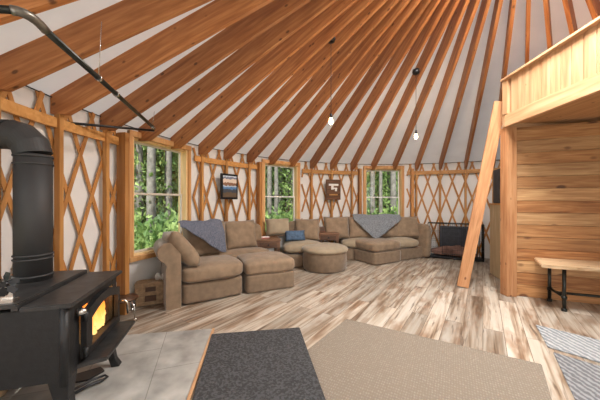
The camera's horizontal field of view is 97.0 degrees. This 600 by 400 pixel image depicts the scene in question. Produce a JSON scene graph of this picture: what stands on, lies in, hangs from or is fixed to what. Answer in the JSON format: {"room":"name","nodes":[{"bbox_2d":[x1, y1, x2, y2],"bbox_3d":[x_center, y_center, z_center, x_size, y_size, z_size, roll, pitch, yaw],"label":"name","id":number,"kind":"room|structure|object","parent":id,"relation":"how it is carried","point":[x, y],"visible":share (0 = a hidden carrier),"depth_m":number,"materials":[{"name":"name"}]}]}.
{"room":"traditional dwelling","nodes":[
{"label":"traditional dwelling","id":0,"kind":"room"},
{"bbox_2d":[1,86,222,306],"bbox_3d":[-1.657,0.180,2.019,0.968,2.160,5.291,0,0,-4],"label":"wall","id":1,"kind":"structure","parent":0,"point":[144,269],"depth_m":2.61,"materials":[{"name":"fabric"}]},
{"bbox_2d":[1,91,116,282],"bbox_3d":[-2.063,0.172,2.297,0.097,2.127,1.576,0,0,0],"label":"lattice panel","id":2,"kind":"object","parent":1,"relation":"attached to","point":[39,105],"visible":0.32,"depth_m":2.50,"materials":[{"name":"brown wood"}]},
{"bbox_2d":[1,97,118,144],"bbox_3d":[-2.042,-0.665,2.297,0.110,0.085,1.535,0,0,0],"label":"wall rail","id":3,"kind":"object","parent":2,"relation":"attached to","point":[7,106],"visible":0.79,"depth_m":2.16,"materials":[{"name":"brown wood"}]},
{"bbox_2d":[71,122,154,131],"bbox_3d":[-1.934,-0.665,2.587,0.082,0.295,1.023,0,0,35],"label":"rod","id":4,"kind":"object","parent":1,"relation":"attached to","point":[75,123],"visible":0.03,"depth_m":2.66,"materials":[{"name":"black metal"}]},
{"bbox_2d":[127,130,191,262],"bbox_3d":[-1.928,-0.056,3.635,0.207,1.569,1.020,0,0,19],"label":"window","id":5,"kind":"structure","parent":1,"relation":"in","point":[184,154],"depth_m":3.62,"materials":[{"name":"brown wood"}]},
{"bbox_2d":[0,0,591,163],"bbox_3d":[2.000,-1.865,2.280,8.360,1.999,8.360,0,0,0],"label":"ceiling","id":6,"kind":"structure","parent":0,"point":[17,33],"depth_m":4.05,"materials":[{"name":"fabric"}]},
{"bbox_2d":[0,0,77,25],"bbox_3d":[-0.285,-1.803,1.688,3.519,2.129,0.040,0,0,-15],"label":"rafter","id":7,"kind":"object","parent":6,"relation":"attached to","point":[34,6],"visible":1,"depth_m":1.38,"materials":[{"name":"brown wood"}]},
{"bbox_2d":[0,0,211,91],"bbox_3d":[-0.341,-1.803,1.979,3.519,2.129,0.040,0,0,-7],"label":"rafter","id":8,"kind":"object","parent":6,"relation":"attached to","point":[21,66],"visible":1,"depth_m":1.82,"materials":[{"name":"brown wood"}]},
{"bbox_2d":[50,0,273,115],"bbox_3d":[-0.361,-1.803,2.275,3.519,2.129,0.040,0,0,0],"label":"rafter","id":9,"kind":"object","parent":6,"relation":"attached to","point":[217,15],"visible":0.82,"depth_m":2.25,"materials":[{"name":"brown wood"}]},
{"bbox_2d":[100,0,311,130],"bbox_3d":[-0.343,-1.803,2.571,3.519,2.129,0.040,0,0,7],"label":"rafter","id":10,"kind":"object","parent":6,"relation":"attached to","point":[238,34],"visible":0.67,"depth_m":2.63,"materials":[{"name":"brown wood"}]},
{"bbox_2d":[138,0,337,141],"bbox_3d":[-0.288,-1.803,2.862,3.519,2.129,0.040,0,0,14],"label":"rafter","id":11,"kind":"object","parent":6,"relation":"attached to","point":[254,50],"visible":0.75,"depth_m":2.96,"materials":[{"name":"brown wood"}]},
{"bbox_2d":[170,0,357,148],"bbox_3d":[-0.197,-1.803,3.144,3.519,2.129,0.040,0,0,21],"label":"rafter","id":12,"kind":"object","parent":6,"relation":"attached to","point":[272,60],"visible":0.75,"depth_m":3.26,"materials":[{"name":"brown wood"}]},
{"bbox_2d":[198,0,373,154],"bbox_3d":[-0.071,-1.803,3.413,3.519,2.129,0.040,0,0,29],"label":"rafter","id":13,"kind":"object","parent":6,"relation":"attached to","point":[280,75],"visible":0.75,"depth_m":3.51,"materials":[{"name":"brown wood"}]},
{"bbox_2d":[223,0,387,158],"bbox_3d":[0.087,-1.803,3.663,3.519,2.129,0.040,0,0,36],"label":"rafter","id":14,"kind":"object","parent":6,"relation":"attached to","point":[321,57],"visible":0.83,"depth_m":3.72,"materials":[{"name":"brown wood"}]},
{"bbox_2d":[247,0,399,161],"bbox_3d":[0.276,-1.803,3.892,3.519,2.129,0.040,0,0,43],"label":"rafter","id":15,"kind":"object","parent":6,"relation":"attached to","point":[324,73],"visible":0.83,"depth_m":3.88,"materials":[{"name":"brown wood"}]},
{"bbox_2d":[268,0,410,164],"bbox_3d":[0.491,-1.803,4.096,0.040,2.129,3.519,0,0,-40],"label":"rafter","id":16,"kind":"object","parent":6,"relation":"attached to","point":[356,56],"visible":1,"depth_m":4.01,"materials":[{"name":"brown wood"}]},
{"bbox_2d":[289,0,420,166],"bbox_3d":[0.731,-1.803,4.271,0.040,2.129,3.519,0,0,-33],"label":"rafter","id":17,"kind":"object","parent":6,"relation":"attached to","point":[362,67],"visible":0.92,"depth_m":4.11,"materials":[{"name":"brown wood"}]},
{"bbox_2d":[310,0,430,167],"bbox_3d":[0.990,-1.803,4.414,0.040,2.129,3.519,0,0,-25],"label":"rafter","id":18,"kind":"object","parent":6,"relation":"attached to","point":[392,46],"visible":0.92,"depth_m":4.16,"materials":[{"name":"brown wood"}]},
{"bbox_2d":[330,0,440,168],"bbox_3d":[1.266,-1.803,4.524,0.040,2.129,3.519,0,0,-18],"label":"rafter","id":19,"kind":"object","parent":6,"relation":"attached to","point":[401,52],"visible":0.92,"depth_m":4.20,"materials":[{"name":"brown wood"}]},
{"bbox_2d":[350,0,449,169],"bbox_3d":[1.553,-1.803,4.598,0.040,2.129,3.519,0,0,-11],"label":"rafter","id":20,"kind":"object","parent":6,"relation":"attached to","point":[415,50],"visible":1,"depth_m":4.20,"materials":[{"name":"brown wood"}]},
{"bbox_2d":[371,0,459,169],"bbox_3d":[1.847,-1.803,4.636,0.040,2.129,3.519,0,0,-4],"label":"rafter","id":21,"kind":"object","parent":6,"relation":"attached to","point":[438,31],"visible":1,"depth_m":4.17,"materials":[{"name":"brown wood"}]},
{"bbox_2d":[392,0,469,169],"bbox_3d":[2.143,-1.803,4.636,0.040,2.129,3.519,0,0,3],"label":"rafter","id":22,"kind":"object","parent":6,"relation":"attached to","point":[457,16],"visible":1,"depth_m":4.16,"materials":[{"name":"brown wood"}]},
{"bbox_2d":[415,0,479,169],"bbox_3d":[2.437,-1.803,4.600,0.040,2.129,3.519,0,0,11],"label":"rafter","id":23,"kind":"object","parent":6,"relation":"attached to","point":[472,7],"visible":1,"depth_m":4.09,"materials":[{"name":"brown wood"}]},
{"bbox_2d":[439,0,490,168],"bbox_3d":[2.725,-1.803,4.527,0.040,2.129,3.519,0,0,18],"label":"rafter","id":24,"kind":"object","parent":6,"relation":"attached to","point":[485,4],"visible":0.92,"depth_m":4.07,"materials":[{"name":"brown wood"}]},
{"bbox_2d":[464,0,502,167],"bbox_3d":[3.001,-1.803,4.418,0.040,2.129,3.519,0,0,25],"label":"rafter","id":25,"kind":"object","parent":6,"relation":"attached to","point":[498,3],"visible":0.92,"depth_m":4.01,"materials":[{"name":"brown wood"}]},
{"bbox_2d":[494,0,515,166],"bbox_3d":[3.261,-1.803,4.276,0.040,2.129,3.519,0,0,32],"label":"rafter","id":26,"kind":"object","parent":6,"relation":"attached to","point":[512,4],"visible":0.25,"depth_m":3.60,"materials":[{"name":"brown wood"}]},
{"bbox_2d":[525,0,530,63],"bbox_3d":[3.501,-1.803,4.102,0.040,2.129,3.519,0,0,39],"label":"rafter","id":27,"kind":"object","parent":6,"relation":"attached to","point":[528,2],"visible":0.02,"depth_m":3.40,"materials":[{"name":"brown wood"}]},
{"bbox_2d":[543,0,552,49],"bbox_3d":[3.717,-1.803,3.900,3.519,2.129,0.040,0,0,-43],"label":"rafter","id":28,"kind":"object","parent":6,"relation":"attached to","point":[546,3],"visible":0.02,"depth_m":3.28,"materials":[{"name":"brown wood"}]},
{"bbox_2d":[562,0,577,34],"bbox_3d":[3.907,-1.803,3.672,3.519,2.129,0.040,0,0,-36],"label":"rafter","id":29,"kind":"object","parent":6,"relation":"attached to","point":[567,4],"visible":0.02,"depth_m":3.16,"materials":[{"name":"brown wood"}]},
{"bbox_2d":[585,0,599,19],"bbox_3d":[4.066,-1.803,3.422,3.519,2.129,0.040,0,0,-29],"label":"rafter","id":30,"kind":"object","parent":6,"relation":"attached to","point":[593,6],"visible":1,"depth_m":3.01,"materials":[{"name":"brown wood"}]},
{"bbox_3d":[-0.102,-1.772,1.119,4.006,0.240,0.040,-33,15,-25],"label":"rafter","id":31,"kind":"object","parent":6,"relation":"attached to","visible":0},
{"bbox_2d":[0,4,155,128],"bbox_3d":[-1.419,-0.990,2.067,0.210,0.403,1.962,0,0,-9],"label":"pipe","id":32,"kind":"object","parent":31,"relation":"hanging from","point":[18,11],"visible":1,"depth_m":1.38,"materials":[{"name":"metal"}]},
{"bbox_2d":[120,257,599,399],"bbox_3d":[2.000,1.320,2.280,8.360,0.120,8.360,0,0,0],"label":"floor","id":33,"kind":"structure","parent":0,"point":[422,296],"depth_m":3.02,"materials":[{"name":"brown wood"}]},
{"bbox_2d":[54,114,63,270],"bbox_3d":[-2.065,0.260,2.271,0.050,2.000,0.040,0,0,0],"label":"stud","id":34,"kind":"object","parent":33,"relation":"on","point":[59,131],"visible":0.6,"depth_m":2.25,"materials":[{"name":"brown wood"}]},
{"bbox_2d":[0,329,211,399],"bbox_3d":[-1.321,1.254,1.667,1.200,0.010,1.700,0,0,-9],"label":"hearth pad","id":35,"kind":"object","parent":33,"relation":"on","point":[160,365],"visible":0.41,"depth_m":1.94,"materials":[{"name":"tile"}]},
{"bbox_2d":[0,269,134,399],"bbox_3d":[-1.569,0.884,1.668,0.760,0.729,0.712,0,0,-16],"label":"wood stove","id":36,"kind":"object","parent":35,"relation":"on","point":[46,336],"visible":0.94,"depth_m":1.42,"materials":[{"name":"metal"}]},
{"bbox_2d":[0,272,19,303],"bbox_3d":[-1.499,0.440,1.358,0.126,0.163,0.055,0,0,-17],"label":"fan","id":37,"kind":"object","parent":36,"relation":"on","point":[8,289],"visible":1,"depth_m":1.35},
{"bbox_2d":[0,119,53,283],"bbox_3d":[-1.902,-0.002,1.733,0.481,1.055,0.202,0,0,-10],"label":"pipe","id":38,"kind":"object","parent":36,"relation":"on","point":[32,256],"visible":0.99,"depth_m":1.69,"materials":[{"name":"metal"}]},
{"bbox_2d":[83,301,105,334],"bbox_3d":[-1.402,0.755,1.764,0.130,0.248,0.411,0,0,-16],"label":"fire","id":39,"kind":"object","parent":36,"relation":"in","point":[98,320],"visible":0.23,"depth_m":1.82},
{"bbox_2d":[74,367,108,393],"bbox_3d":[-1.511,1.226,1.799,0.255,0.043,0.335,0,0,30],"label":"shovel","id":40,"kind":"object","parent":35,"relation":"on","point":[87,376],"visible":0.77,"depth_m":1.85,"materials":[{"name":"black metal"}]},
{"bbox_2d":[102,130,109,270],"bbox_3d":[-2.034,0.260,2.781,0.050,2.000,0.040,0,0,7],"label":"stud","id":41,"kind":"object","parent":33,"relation":"on","point":[105,144],"visible":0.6,"depth_m":2.76,"materials":[{"name":"brown wood"}]},
{"bbox_2d":[117,132,128,314],"bbox_3d":[-1.977,0.260,2.963,0.110,2.040,0.060,0,0,10],"label":"stud","id":42,"kind":"object","parent":33,"relation":"on","point":[123,147],"visible":0.69,"depth_m":2.93,"materials":[{"name":"brown wood"}]},
{"bbox_2d":[120,293,137,320],"bbox_3d":[-1.901,1.149,2.893,0.351,0.222,0.335,0,0,-6],"label":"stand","id":43,"kind":"object","parent":33,"relation":"on","point":[130,297],"visible":0.52,"depth_m":2.85,"materials":[{"name":"brown wood"}]},
{"bbox_2d":[134,278,163,306],"bbox_3d":[-1.839,1.120,3.277,0.340,0.267,0.206,0,0,-26],"label":"crate","id":44,"kind":"object","parent":33,"relation":"on","point":[149,291],"visible":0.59,"depth_m":3.19,"materials":[{"name":"brown wood"}]},
{"bbox_2d":[187,328,214,399],"bbox_3d":[-0.716,1.253,1.760,0.022,0.014,1.700,0,0,-9],"label":"edging","id":45,"kind":"object","parent":33,"relation":"on","point":[192,388],"visible":1,"depth_m":1.94,"materials":[{"name":"brown wood"}]},
{"bbox_2d":[200,154,203,220],"bbox_3d":[-1.566,0.260,4.231,0.050,2.000,0.040,0,0,29],"label":"stud","id":46,"kind":"object","parent":33,"relation":"on","point":[201,155],"visible":0.6,"depth_m":4.21,"materials":[{"name":"brown wood"}]},
{"bbox_2d":[153,220,268,310],"bbox_3d":[-1.170,0.793,3.930,1.782,0.934,1.192,0,0,-33],"label":"sectional sofa","id":47,"kind":"object","parent":33,"relation":"on","point":[218,273],"visible":0.75,"depth_m":3.37,"materials":[{"name":"fabric"}]},
{"bbox_2d":[162,231,200,265],"bbox_3d":[-1.492,0.589,3.320,0.378,0.462,0.518,0,0,-36],"label":"throw pillow","id":48,"kind":"object","parent":47,"relation":"on","point":[189,255],"visible":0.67,"depth_m":3.15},
{"bbox_2d":[178,219,227,255],"bbox_3d":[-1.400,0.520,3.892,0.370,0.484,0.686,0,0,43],"label":"throw blanket","id":49,"kind":"object","parent":47,"relation":"on","point":[212,231],"visible":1,"depth_m":3.88,"materials":[{"name":"fabric"}]},
{"bbox_2d":[181,254,242,282],"bbox_3d":[-1.229,0.893,3.595,0.792,0.239,0.676,0,0,-33],"label":"seat cushion","id":50,"kind":"object","parent":47,"relation":"on","point":[213,268],"depth_m":3.36,"materials":[{"name":"fabric"}]},
{"bbox_2d":[200,247,268,257],"bbox_3d":[-1.086,0.891,4.291,1.227,0.226,0.430,0,0,-33],"label":"seat cushion","id":51,"kind":"object","parent":47,"relation":"on","point":[233,251],"depth_m":4.19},
{"bbox_2d":[222,220,257,249],"bbox_3d":[-1.017,0.571,4.490,0.622,0.489,0.279,0,0,-38],"label":"cushion","id":52,"kind":"object","parent":47,"relation":"on","point":[238,234],"depth_m":4.39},
{"bbox_2d":[192,147,255,220],"bbox_3d":[-1.252,0.172,4.727,0.084,2.127,1.474,0,0,37],"label":"lattice panel","id":53,"kind":"object","parent":33,"relation":"on","point":[193,148],"visible":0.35,"depth_m":4.58,"materials":[{"name":"brown wood"}]},
{"bbox_2d":[194,155,256,168],"bbox_3d":[-1.235,-0.665,4.714,0.098,0.085,1.434,0,0,37],"label":"wall rail","id":54,"kind":"object","parent":53,"relation":"attached to","point":[196,158],"visible":0.9,"depth_m":4.59,"materials":[{"name":"brown wood"}]},
{"bbox_2d":[225,159,227,221],"bbox_3d":[-1.294,0.260,4.662,0.050,2.000,0.040,0,0,36],"label":"stud","id":55,"kind":"object","parent":33,"relation":"on","point":[226,160],"visible":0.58,"depth_m":4.65,"materials":[{"name":"brown wood"}]},
{"bbox_2d":[220,173,237,198],"bbox_3d":[-1.232,-0.250,4.624,0.035,0.440,0.360,0,0,36],"label":"picture frame","id":56,"kind":"object","parent":55,"relation":"attached to","point":[228,182],"visible":1,"depth_m":4.59,"materials":[{"name":"black metal"}]},
{"bbox_2d":[223,175,236,196],"bbox_3d":[-1.220,-0.250,4.615,0.006,0.370,0.290,0,0,36],"label":"print","id":57,"kind":"object","parent":56,"relation":"attached to","point":[229,182],"depth_m":4.60},
{"bbox_2d":[192,327,325,399],"bbox_3d":[-0.307,1.236,1.925,0.844,0.010,1.218,0,0,-9],"label":"door mat","id":58,"kind":"object","parent":33,"relation":"on","point":[272,364],"visible":1,"depth_m":1.94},
{"bbox_2d":[256,162,261,232],"bbox_3d":[-0.798,0.260,5.188,0.060,2.040,0.110,0,0,-44],"label":"stud","id":59,"kind":"object","parent":33,"relation":"on","point":[259,164],"visible":0.6,"depth_m":5.16,"materials":[{"name":"brown wood"}]},
{"bbox_2d":[237,251,294,292],"bbox_3d":[-0.527,1.028,4.011,0.755,0.466,0.695,0,0,-25],"label":"ottoman","id":60,"kind":"object","parent":33,"relation":"on","point":[263,271],"visible":0.91,"depth_m":3.72,"materials":[{"name":"fabric"}]},
{"bbox_2d":[237,251,294,274],"bbox_3d":[-0.527,0.914,4.011,0.751,0.237,0.692,0,0,-25],"label":"cushion","id":61,"kind":"object","parent":60,"relation":"on","point":[265,262],"depth_m":3.75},
{"bbox_2d":[256,236,280,251],"bbox_3d":[-0.618,0.978,4.970,0.460,0.565,0.440,0,0,-14],"label":"side table","id":62,"kind":"object","parent":33,"relation":"on","point":[273,241],"visible":0.31,"depth_m":4.80,"materials":[{"name":"brown wood"}]},
{"bbox_2d":[265,218,319,266],"bbox_3d":[-0.121,0.800,5.284,1.165,0.904,0.668,0,0,-6],"label":"sectional sofa","id":63,"kind":"object","parent":33,"relation":"on","point":[274,227],"visible":0.56,"depth_m":5.19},
{"bbox_2d":[265,218,288,235],"bbox_3d":[-0.449,0.521,5.291,0.504,0.347,0.297,0,0,-21],"label":"cushion","id":64,"kind":"object","parent":63,"relation":"on","point":[274,227],"depth_m":5.17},
{"bbox_2d":[285,230,304,240],"bbox_3d":[-0.099,0.685,5.234,0.422,0.204,0.160,0,0,-15],"label":"throw pillow","id":65,"kind":"object","parent":63,"relation":"on","point":[299,235],"visible":1,"depth_m":5.18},
{"bbox_2d":[283,239,319,252],"bbox_3d":[0.058,0.891,5.287,0.806,0.240,0.632,0,0,-6],"label":"seat cushion","id":66,"kind":"object","parent":63,"relation":"on","point":[288,246],"depth_m":5.02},
{"bbox_2d":[294,218,319,240],"bbox_3d":[0.141,0.590,5.455,0.526,0.455,0.248,0,0,2],"label":"cushion","id":67,"kind":"object","parent":63,"relation":"on","point":[311,227],"depth_m":5.38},
{"bbox_2d":[301,242,347,272],"bbox_3d":[0.460,1.030,4.970,0.870,0.440,0.870,0,0,0],"label":"round ottoman","id":68,"kind":"object","parent":33,"relation":"on","point":[322,257],"visible":0.97,"depth_m":4.63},
{"bbox_2d":[301,242,347,254],"bbox_3d":[0.460,0.868,4.970,0.870,0.115,0.870,0,0,0],"label":"cushion","id":69,"kind":"object","parent":68,"relation":"on","point":[322,248],"depth_m":4.69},
{"bbox_2d":[319,231,339,242],"bbox_3d":[0.600,0.960,5.670,0.460,0.600,0.400,0,0,3],"label":"side table","id":70,"kind":"object","parent":33,"relation":"on","point":[334,236],"visible":0.47,"depth_m":5.50,"materials":[{"name":"brown wood"}]},
{"bbox_2d":[358,169,361,213],"bbox_3d":[1.415,0.260,6.272,0.060,2.040,0.110,0,0,-8],"label":"stud","id":71,"kind":"object","parent":33,"relation":"on","point":[359,170],"visible":0.6,"depth_m":6.22,"materials":[{"name":"brown wood"}]},
{"bbox_2d":[323,216,430,264],"bbox_3d":[1.720,0.799,5.684,2.337,0.916,0.986,0,0,-11],"label":"sectional sofa","id":72,"kind":"object","parent":33,"relation":"on","point":[407,239],"visible":0.9,"depth_m":5.73,"materials":[{"name":"fabric"}]},
{"bbox_2d":[323,217,348,238],"bbox_3d":[0.802,0.588,5.817,0.577,0.494,0.237,0,0,-8],"label":"cushion","id":73,"kind":"object","parent":72,"relation":"on","point":[331,224],"depth_m":5.75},
{"bbox_2d":[340,237,372,247],"bbox_3d":[1.421,0.905,5.820,1.056,0.224,0.445,0,0,0],"label":"seat cushion","id":74,"kind":"object","parent":72,"relation":"on","point":[351,242],"depth_m":5.64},
{"bbox_2d":[348,217,371,237],"bbox_3d":[1.348,0.591,5.882,0.604,0.493,0.259,0,0,0],"label":"cushion","id":75,"kind":"object","parent":72,"relation":"on","point":[355,230],"depth_m":5.78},
{"bbox_2d":[352,214,400,237],"bbox_3d":[1.717,0.566,5.867,1.103,0.546,0.396,0,0,-5],"label":"throw blanket","id":76,"kind":"object","parent":72,"relation":"on","point":[377,225],"visible":1,"depth_m":5.78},
{"bbox_2d":[355,238,400,251],"bbox_3d":[1.623,0.906,5.593,0.792,0.228,0.688,0,0,-30],"label":"cushion","id":77,"kind":"object","parent":72,"relation":"on","point":[361,244],"depth_m":5.38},
{"bbox_2d":[379,224,397,237],"bbox_3d":[1.923,0.588,5.952,0.581,0.494,0.250,0,0,0],"label":"cushion","id":78,"kind":"object","parent":72,"relation":"on","point":[393,232],"depth_m":5.85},
{"bbox_2d":[387,237,418,247],"bbox_3d":[2.220,0.905,5.861,0.662,0.224,0.506,0,0,-22],"label":"seat cushion","id":79,"kind":"object","parent":72,"relation":"on","point":[406,242],"depth_m":5.69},
{"bbox_2d":[397,216,418,237],"bbox_3d":[2.401,0.590,5.978,0.588,0.497,0.239,0,0,-6],"label":"cushion","id":80,"kind":"object","parent":72,"relation":"on","point":[408,227],"depth_m":5.89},
{"bbox_2d":[410,169,413,216],"bbox_3d":[2.648,0.260,6.263,0.060,2.040,0.110,0,0,9],"label":"stud","id":81,"kind":"object","parent":33,"relation":"on","point":[411,170],"visible":0.6,"depth_m":6.21,"materials":[{"name":"brown wood"}]},
{"bbox_2d":[308,319,551,399],"bbox_3d":[0.715,1.253,1.805,1.744,0.012,1.520,0,0,30],"label":"area rug","id":82,"kind":"object","parent":33,"relation":"on","point":[355,360],"visible":0.91,"depth_m":1.96,"materials":[{"name":"carpet"}]},
{"bbox_2d":[428,222,483,261],"bbox_3d":[3.361,0.867,5.776,1.047,0.766,0.302,0,0,27],"label":"dog crate","id":83,"kind":"object","parent":33,"relation":"on","point":[450,236],"visible":0.72,"depth_m":5.76,"materials":[{"name":"black metal"}]},
{"bbox_2d":[431,245,477,256],"bbox_3d":[3.338,1.080,5.779,0.899,0.248,0.267,0,0,27],"label":"dog bed","id":84,"kind":"object","parent":83,"relation":"on","point":[437,250],"visible":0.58,"depth_m":5.76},
{"bbox_2d":[429,253,482,260],"bbox_3d":[3.364,1.225,5.780,1.013,0.050,0.260,0,0,27],"label":"tray","id":85,"kind":"object","parent":83,"relation":"on","point":[432,255],"depth_m":5.72,"materials":[{"name":"black metal"}]},
{"bbox_2d":[457,101,502,287],"bbox_3d":[2.565,-0.062,3.760,0.592,2.644,0.063,0,0,27],"label":"leaning board","id":86,"kind":"object","parent":33,"relation":"on","point":[493,135],"visible":0.84,"depth_m":3.74,"materials":[{"name":"brown wood"}]},
{"bbox_2d":[488,203,499,278],"bbox_3d":[3.420,0.649,4.350,0.400,1.222,0.540,0,0,17],"label":"storage cabinet","id":87,"kind":"object","parent":33,"relation":"on","point":[494,207],"visible":0.24,"depth_m":4.41,"materials":[{"name":"brown wood"}]},
{"bbox_2d":[493,169,499,202],"bbox_3d":[3.418,-0.245,4.351,0.328,0.560,0.300,0,0,17],"label":"screen","id":88,"kind":"object","parent":87,"relation":"on","point":[496,173],"visible":0.16,"depth_m":4.40,"materials":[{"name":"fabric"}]},
{"bbox_2d":[500,127,516,296],"bbox_3d":[2.790,0.140,3.550,0.130,2.240,0.130,0,0,3],"label":"support post","id":89,"kind":"object","parent":33,"relation":"on","point":[508,135],"visible":1,"depth_m":3.49,"materials":[{"name":"brown wood"}]},
{"bbox_2d":[534,258,599,311],"bbox_3d":[3.930,0.995,2.833,2.300,0.530,0.458,0,0,21],"label":"bench","id":90,"kind":"object","parent":33,"relation":"on","point":[564,264],"visible":1,"depth_m":3.05,"materials":[{"name":"brown wood"}]},
{"bbox_2d":[536,325,599,362],"bbox_3d":[2.570,1.255,2.145,1.016,0.008,0.532,0,0,44],"label":"rug","id":91,"kind":"object","parent":33,"relation":"on","point":[574,344],"visible":1,"depth_m":2.33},
{"bbox_2d":[553,352,599,399],"bbox_3d":[2.223,1.255,1.623,0.619,0.008,1.004,0,0,-44],"label":"rug","id":92,"kind":"object","parent":33,"relation":"on","point":[582,378],"visible":1,"depth_m":1.89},
{"bbox_2d":[223,153,499,258],"bbox_3d":[2.359,0.180,5.329,7.273,2.160,2.160,0,0,7],"label":"wall","id":93,"kind":"structure","parent":0,"point":[472,180],"depth_m":6.11,"materials":[{"name":"fabric"}]},
{"bbox_2d":[261,159,299,235],"bbox_3d":[-0.427,-0.056,5.658,0.938,1.569,0.207,0,0,-36],"label":"window","id":94,"kind":"structure","parent":93,"relation":"in","point":[283,164],"depth_m":5.78,"materials":[{"name":"brown wood"}]},
{"bbox_2d":[301,161,357,241],"bbox_3d":[0.735,0.172,6.146,1.525,2.127,0.089,0,0,-18],"label":"lattice panel","id":95,"kind":"object","parent":93,"relation":"attached to","point":[346,164],"visible":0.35,"depth_m":6.13,"materials":[{"name":"brown wood"}]},
{"bbox_2d":[302,169,357,174],"bbox_3d":[0.741,-0.665,6.126,1.484,0.085,0.102,0,0,-18],"label":"wall rail","id":96,"kind":"object","parent":95,"relation":"attached to","point":[303,170],"visible":0.95,"depth_m":6.11,"materials":[{"name":"brown wood"}]},
{"bbox_2d":[326,179,340,199],"bbox_3d":[0.763,-0.260,6.075,0.360,0.460,0.037,0,0,-18],"label":"wall plaque","id":97,"kind":"object","parent":93,"relation":"attached to","point":[333,187],"visible":1,"depth_m":6.06,"materials":[{"name":"brown wood"}]},
{"bbox_2d":[363,166,403,216],"bbox_3d":[2.007,-0.056,6.437,0.979,1.569,0.207,0,0,0],"label":"window","id":98,"kind":"structure","parent":93,"relation":"in","point":[400,169],"depth_m":6.35,"materials":[{"name":"brown wood"}]},
{"bbox_2d":[406,160,499,255],"bbox_3d":[3.913,0.172,5.751,2.988,2.127,0.298,0,0,29],"label":"lattice panel","id":99,"kind":"object","parent":93,"relation":"attached to","point":[472,162],"visible":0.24,"depth_m":6.13,"materials":[{"name":"brown wood"}]},
{"bbox_2d":[407,168,499,174],"bbox_3d":[3.904,-0.665,5.734,2.943,0.085,0.307,0,0,29],"label":"wall rail","id":100,"kind":"object","parent":99,"relation":"attached to","point":[468,170],"visible":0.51,"depth_m":6.09,"materials":[{"name":"brown wood"}]},
{"bbox_2d":[517,121,599,304],"bbox_3d":[4.221,0.142,3.020,2.900,2.232,0.058,0,0,21],"label":"wall","id":101,"kind":"structure","parent":0,"point":[558,165],"depth_m":3.36,"materials":[{"name":"brown wood"}]},
{"bbox_2d":[500,16,599,127],"bbox_3d":[4.207,-1.295,1.186,3.544,0.640,4.777,0,0,0],"label":"loft railing","id":102,"kind":"object","parent":101,"relation":"on","point":[560,85],"visible":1,"depth_m":2.87,"materials":[{"name":"brown wood"}]},
{"label":"outside","id":103,"kind":"structure","parent":0,"visible":0},
{"label":"ground","id":104,"kind":"structure","parent":103,"visible":0},
{"bbox_2d":[136,144,142,243],"bbox_3d":[-3.840,-2.789,6.326,0.186,9.003,0.186,0,0,33],"label":"tree","id":105,"kind":"object","parent":104,"relation":"on","point":[139,149],"visible":0.08,"depth_m":6.28,"materials":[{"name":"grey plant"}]},
{"bbox_2d":[134,225,160,248],"bbox_3d":[-2.932,1.129,4.420,1.569,1.720,1.525,0,0,-38],"label":"shrub","id":106,"kind":"object","parent":104,"relation":"on","point":[145,233],"visible":0.03,"depth_m":4.30,"materials":[{"name":"green plant"}]},
{"bbox_2d":[146,146,155,232],"bbox_3d":[-3.460,-2.789,6.200,0.230,9.003,0.230,0,0,33],"label":"tree","id":107,"kind":"object","parent":104,"relation":"on","point":[151,152],"visible":0.21,"depth_m":6.11,"materials":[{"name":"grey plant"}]},
{"bbox_2d":[134,203,177,249],"bbox_3d":[-2.367,1.034,4.983,1.774,2.001,1.825,0,0,-42],"label":"shrub","id":108,"kind":"object","parent":104,"relation":"on","point":[173,226],"visible":0.03,"depth_m":4.64,"materials":[{"name":"green plant"}]},
{"bbox_2d":[134,144,177,236],"bbox_3d":[-4.152,-2.789,6.737,2.508,9.003,2.566,0,0,43],"label":"tree","id":109,"kind":"object","parent":104,"relation":"on","point":[158,189],"visible":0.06,"depth_m":6.51,"materials":[{"name":"green plant"}]},
{"bbox_2d":[134,144,177,219],"bbox_3d":[-3.940,-2.789,7.431,2.566,9.003,2.508,0,0,43],"label":"tree","id":110,"kind":"object","parent":104,"relation":"on","point":[157,151],"visible":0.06,"depth_m":6.92,"materials":[{"name":"green plant"}]},
{"bbox_2d":[164,150,171,218],"bbox_3d":[-3.277,-2.789,6.635,0.204,9.003,0.204,0,0,-38],"label":"tree","id":111,"kind":"object","parent":104,"relation":"on","point":[168,155],"visible":0.14,"depth_m":6.55,"materials":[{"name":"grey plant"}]},
{"bbox_2d":[267,166,271,218],"bbox_3d":[-1.102,-2.789,9.738,0.223,9.003,0.223,0,0,-21],"label":"tree","id":112,"kind":"object","parent":104,"relation":"on","point":[269,169],"visible":0.14,"depth_m":9.65,"materials":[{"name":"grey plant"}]},
{"bbox_2d":[274,167,278,216],"bbox_3d":[-0.865,-2.789,9.561,0.186,9.003,0.186,0,0,-24],"label":"tree","id":113,"kind":"object","parent":104,"relation":"on","point":[276,192],"visible":0.16,"depth_m":9.50,"materials":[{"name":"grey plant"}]},
{"bbox_2d":[265,167,292,216],"bbox_3d":[-0.502,-2.789,10.594,2.566,9.003,2.508,0,0,13],"label":"tree","id":114,"kind":"object","parent":104,"relation":"on","point":[286,173],"visible":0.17,"depth_m":10.18,"materials":[{"name":"green plant"}]},
{"bbox_2d":[370,171,374,214],"bbox_3d":[2.866,-2.789,10.413,0.223,9.003,0.223,0,0,-23],"label":"tree","id":115,"kind":"object","parent":104,"relation":"on","point":[372,173],"visible":0.12,"depth_m":10.36,"materials":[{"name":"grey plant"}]},
{"bbox_2d":[366,171,397,214],"bbox_3d":[3.636,-2.789,10.907,2.229,9.003,2.281,0,0,-30],"label":"tree","id":116,"kind":"object","parent":104,"relation":"on","point":[386,174],"visible":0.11,"depth_m":10.77,"materials":[{"name":"green plant"}]},
{"bbox_2d":[390,171,396,213],"bbox_3d":[3.475,-2.789,9.909,0.260,9.003,0.260,0,0,-40],"label":"tree","id":117,"kind":"object","parent":104,"relation":"on","point":[392,173],"visible":0.14,"depth_m":9.84,"materials":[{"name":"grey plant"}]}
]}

